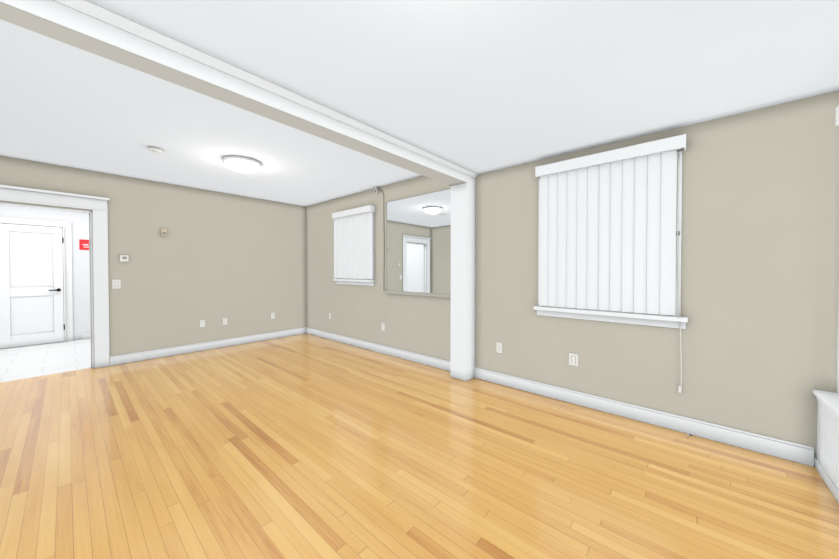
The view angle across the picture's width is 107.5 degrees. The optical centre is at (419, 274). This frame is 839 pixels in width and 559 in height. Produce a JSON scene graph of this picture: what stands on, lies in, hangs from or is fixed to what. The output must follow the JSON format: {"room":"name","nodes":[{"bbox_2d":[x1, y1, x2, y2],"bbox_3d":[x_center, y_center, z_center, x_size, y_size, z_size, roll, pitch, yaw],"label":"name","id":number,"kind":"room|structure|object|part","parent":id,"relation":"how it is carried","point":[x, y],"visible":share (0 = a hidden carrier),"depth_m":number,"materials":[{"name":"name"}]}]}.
{"room":"empty living room","nodes":[
{"label":"empty living room","id":0,"kind":"room"},
{"bbox_2d":[0,205,89,339],"bbox_3d":[-6.628,-0.169,5.577,0.120,2.800,2.050,1,1,41],"label":"wall","id":1,"kind":"structure","parent":0,"point":[80,279],"depth_m":5.75,"materials":[{"name":"white paint"}]},
{"bbox_2d":[0,217,72,348],"bbox_3d":[-6.703,0.140,5.321,0.103,2.190,0.920,1,1,41],"label":"hall door","id":2,"kind":"structure","parent":1,"relation":"in","point":[36,307],"depth_m":5.36,"materials":[{"name":"white wood"}]},
{"bbox_2d":[79,239,88,249],"bbox_3d":[-6.292,-0.575,5.856,0.010,0.225,0.250,1,1,41],"label":"sign","id":3,"kind":"object","parent":1,"relation":"attached to","point":[83,244],"visible":0.38,"depth_m":5.80,"materials":[{"name":"red plastic"}]},
{"bbox_2d":[0,339,91,382],"bbox_3d":[-5.649,1.292,4.744,2.715,0.100,2.290,1,1,41],"label":"floor","id":4,"kind":"structure","parent":0,"point":[23,362],"depth_m":4.50,"materials":[{"name":"white tile"}]},
{"bbox_2d":[0,156,305,364],"bbox_3d":[-3.746,-0.159,4.844,0.120,2.800,4.128,1,1,41],"label":"wall","id":5,"kind":"structure","parent":0,"point":[212,259],"depth_m":4.85,"materials":[{"name":"beige paint"}]},
{"bbox_2d":[0,185,109,367],"bbox_3d":[-4.654,0.115,3.765,0.172,2.280,1.223,1,1,41],"label":"door frame","id":6,"kind":"structure","parent":5,"relation":"attached to","point":[99,286],"depth_m":4.09,"materials":[{"name":"white wood"}]},
{"bbox_2d":[112,279,120,288],"bbox_3d":[-4.184,0.134,4.245,0.010,0.125,0.085,1,1,41],"label":"light switch","id":7,"kind":"object","parent":5,"relation":"attached to","point":[116,284],"visible":1,"depth_m":4.24,"materials":[{"name":"white plastic"}]},
{"bbox_2d":[119,255,128,261],"bbox_3d":[-4.128,-0.222,4.294,0.024,0.090,0.090,1,1,41],"label":"thermostat","id":8,"kind":"object","parent":5,"relation":"attached to","point":[124,258],"visible":1,"depth_m":4.29,"materials":[{"name":"white plastic"}]},
{"bbox_2d":[161,229,166,235],"bbox_3d":[-3.838,-0.631,4.615,0.033,0.100,0.072,1,1,41],"label":"door chime","id":9,"kind":"object","parent":5,"relation":"attached to","point":[163,232],"visible":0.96,"depth_m":4.61,"materials":[{"name":"beige plastic"}]},
{"bbox_2d":[200,320,204,326],"bbox_3d":[-3.532,0.799,5.004,0.008,0.118,0.072,1,1,41],"label":"electrical outlet","id":10,"kind":"object","parent":5,"relation":"attached to","point":[202,323],"visible":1,"depth_m":5.00,"materials":[{"name":"white plastic"}]},
{"bbox_2d":[110,327,305,365],"bbox_3d":[-3.292,1.173,5.280,0.016,0.125,2.867,1,1,41],"label":"baseboard","id":11,"kind":"structure","parent":5,"relation":"attached to","point":[138,356],"depth_m":4.96,"materials":[{"name":"white wood"}]},
{"bbox_2d":[0,19,421,206],"bbox_3d":[-2.253,-1.421,3.527,3.840,0.120,4.128,1,1,41],"label":"ceiling","id":12,"kind":"structure","parent":0,"point":[63,104],"depth_m":2.98,"materials":[{"name":"white paint"}]},
{"bbox_2d":[147,146,163,152],"bbox_3d":[-2.851,-1.337,3.321,0.132,0.040,0.132,1,1,41],"label":"smoke detector","id":13,"kind":"object","parent":12,"relation":"attached to","point":[153,149],"visible":1,"depth_m":3.28,"materials":[{"name":"white plastic"}]},
{"bbox_2d":[222,155,261,172],"bbox_3d":[-2.137,-1.293,3.715,0.410,0.140,0.410,1,1,41],"label":"ceiling light","id":14,"kind":"object","parent":12,"relation":"attached to","point":[241,164],"visible":1,"depth_m":3.60,"materials":[{"name":"white glass"}]},
{"bbox_2d":[0,0,474,184],"bbox_3d":[-0.769,-1.260,2.237,0.235,0.409,4.128,1,1,41],"label":"ceiling beam","id":15,"kind":"structure","parent":0,"point":[67,17],"depth_m":1.63,"materials":[{"name":"white paint"}]},
{"bbox_2d":[0,2,466,185],"bbox_3d":[-0.829,-1.053,2.171,0.222,0.003,3.945,1,1,41],"label":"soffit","id":16,"kind":"structure","parent":15,"relation":"attached to","point":[33,23],"depth_m":1.70,"materials":[{"name":"beige paint"}]},
{"bbox_2d":[53,0,477,177],"bbox_3d":[-0.684,-1.161,2.165,0.090,0.040,4.126,1,1,41],"label":"crown molding","id":17,"kind":"structure","parent":15,"relation":"attached to","point":[96,11],"depth_m":1.72,"materials":[{"name":"white wood"}]},
{"bbox_2d":[0,333,838,558],"bbox_3d":[-1.127,1.321,2.583,6.945,0.100,4.368,1,1,41],"label":"floor","id":18,"kind":"structure","parent":0,"point":[305,446],"depth_m":1.98,"materials":[{"name":"brown wood"}]},
{"bbox_2d":[450,183,474,380],"bbox_3d":[0.526,0.090,3.743,0.235,2.330,0.183,1,1,41],"label":"post","id":19,"kind":"object","parent":18,"relation":"on","point":[462,352],"visible":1,"depth_m":3.67,"materials":[{"name":"white paint"}]},
{"bbox_2d":[812,389,838,502],"bbox_3d":[1.332,1.040,0.439,0.178,0.513,4.120,1,1,41],"label":"radiator cover","id":20,"kind":"object","parent":18,"relation":"on","point":[826,462],"visible":1,"depth_m":1.87,"materials":[{"name":"white"}]},
{"bbox_3d":[1.282,0.831,0.480,0.010,0.035,4.120,1,1,41],"label":"rail","id":21,"kind":"part","parent":20,"relation":"part of","materials":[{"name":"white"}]},
{"bbox_2d":[88,0,838,173],"bbox_3d":[0.353,-1.229,1.261,2.780,0.120,4.128,1,1,41],"label":"ceiling","id":22,"kind":"structure","parent":0,"point":[479,86],"depth_m":1.68,"materials":[{"name":"white paint"}]},
{"bbox_2d":[306,90,838,457],"bbox_3d":[0.245,-0.150,4.186,7.005,2.800,0.120,1,1,41],"label":"wall","id":23,"kind":"structure","parent":0,"point":[760,261],"depth_m":2.40,"materials":[{"name":"beige paint"}]},
{"bbox_2d":[334,212,373,279],"bbox_3d":[-1.102,-0.460,5.294,1.050,1.090,0.171,1,1,41],"label":"window","id":24,"kind":"structure","parent":23,"relation":"in","point":[353,246],"depth_m":5.17,"materials":[{"name":"white plastic"}]},
{"bbox_2d":[332,205,374,218],"bbox_3d":[-1.143,-1.049,5.232,1.057,0.100,0.104,1,1,41],"label":"window valance","id":25,"kind":"object","parent":24,"relation":"attached to","point":[360,210],"visible":0.94,"depth_m":5.11,"materials":[{"name":"white plastic"}]},
{"bbox_2d":[333,279,374,285],"bbox_3d":[-1.133,0.133,5.270,1.062,0.095,0.098,1,1,41],"label":"window sill","id":26,"kind":"structure","parent":23,"relation":"attached to","point":[357,282],"depth_m":5.19,"materials":[{"name":"white wood"}]},
{"bbox_2d":[384,188,450,297],"bbox_3d":[-0.033,-0.409,4.310,1.338,1.407,0.048,1,1,41],"label":"mirror","id":27,"kind":"object","parent":23,"relation":"attached to","point":[418,245],"visible":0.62,"depth_m":4.29,"materials":[{"name":"clear glass"}]},
{"bbox_2d":[496,342,501,352],"bbox_3d":[0.916,0.843,3.529,0.072,0.118,0.008,1,1,41],"label":"electrical outlet","id":28,"kind":"object","parent":23,"relation":"attached to","point":[498,347],"visible":1,"depth_m":3.53,"materials":[{"name":"white plastic"}]},
{"bbox_2d":[306,327,814,466],"bbox_3d":[0.136,1.187,4.208,6.595,0.125,0.016,1,1,41],"label":"baseboard","id":29,"kind":"structure","parent":23,"relation":"attached to","point":[790,451],"depth_m":2.70,"materials":[{"name":"white wood"}]},
{"bbox_2d":[569,353,577,365],"bbox_3d":[1.510,0.835,3.011,0.085,0.118,0.010,1,1,41],"label":"electrical outlet","id":30,"kind":"object","parent":23,"relation":"attached to","point":[573,359],"visible":1,"depth_m":3.01,"materials":[{"name":"white plastic"}]},
{"bbox_2d":[538,150,681,385],"bbox_3d":[1.697,-0.051,2.864,1.153,1.895,0.170,1,1,41],"label":"vertical blinds","id":31,"kind":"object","parent":23,"relation":"in","point":[607,236],"depth_m":2.72,"materials":[{"name":"white plastic"}]},
{"bbox_3d":[1.715,-0.329,2.891,1.050,1.330,0.100,1,1,41],"label":"jamb frame","id":32,"kind":"part","parent":31,"relation":"part of","materials":[{"name":"white plastic"}]},
{"bbox_2d":[535,134,685,178],"bbox_3d":[1.655,-1.042,2.796,1.164,0.100,0.104,1,1,41],"label":"window valance","id":33,"kind":"object","parent":31,"relation":"attached to","point":[656,146],"visible":0.94,"depth_m":2.68,"materials":[{"name":"white"}]},
{"bbox_3d":[2.089,-0.033,2.467,0.041,1.870,0.013,1,1,41],"label":"cord","id":34,"kind":"part","parent":31,"relation":"part of","materials":[{"name":"white plastic"}]},
{"bbox_2d":[534,306,687,328],"bbox_3d":[1.671,0.385,2.833,1.208,0.095,0.098,1,1,41],"label":"window sill","id":35,"kind":"structure","parent":23,"relation":"attached to","point":[643,319],"depth_m":2.74,"materials":[{"name":"white wood"}]},
{"bbox_3d":[-4.960,-0.169,5.563,2.655,2.800,0.120,1,1,41],"label":"wall","id":36,"kind":"structure","parent":0,"visible":0},
{"bbox_2d":[82,333,90,339],"bbox_3d":[-5.184,1.181,5.232,2.535,0.110,0.700,1,1,41],"label":"baseboard","id":37,"kind":"structure","parent":36,"relation":"attached to","point":[86,336],"depth_m":5.83,"materials":[{"name":"white wood"}]},
{"bbox_3d":[1.447,-0.100,0.324,0.120,2.800,4.128,1,1,41],"label":"wall","id":38,"kind":"structure","parent":0,"visible":0},
{"bbox_2d":[836,105,838,125],"bbox_3d":[1.305,-0.936,0.352,0.144,0.108,3.900,1,1,41],"label":"window valance","id":39,"kind":"object","parent":38,"relation":"attached to","point":[837,116],"depth_m":1.84,"materials":[{"name":"white"}]},
{"bbox_2d":[837,308,838,392],"bbox_3d":[1.366,-0.096,0.429,0.077,1.730,3.980,1,1,41],"label":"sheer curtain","id":40,"kind":"object","parent":38,"relation":"hanging from","point":[838,357],"visible":1,"depth_m":1.94,"materials":[{"name":"white fabric"}]}
]}

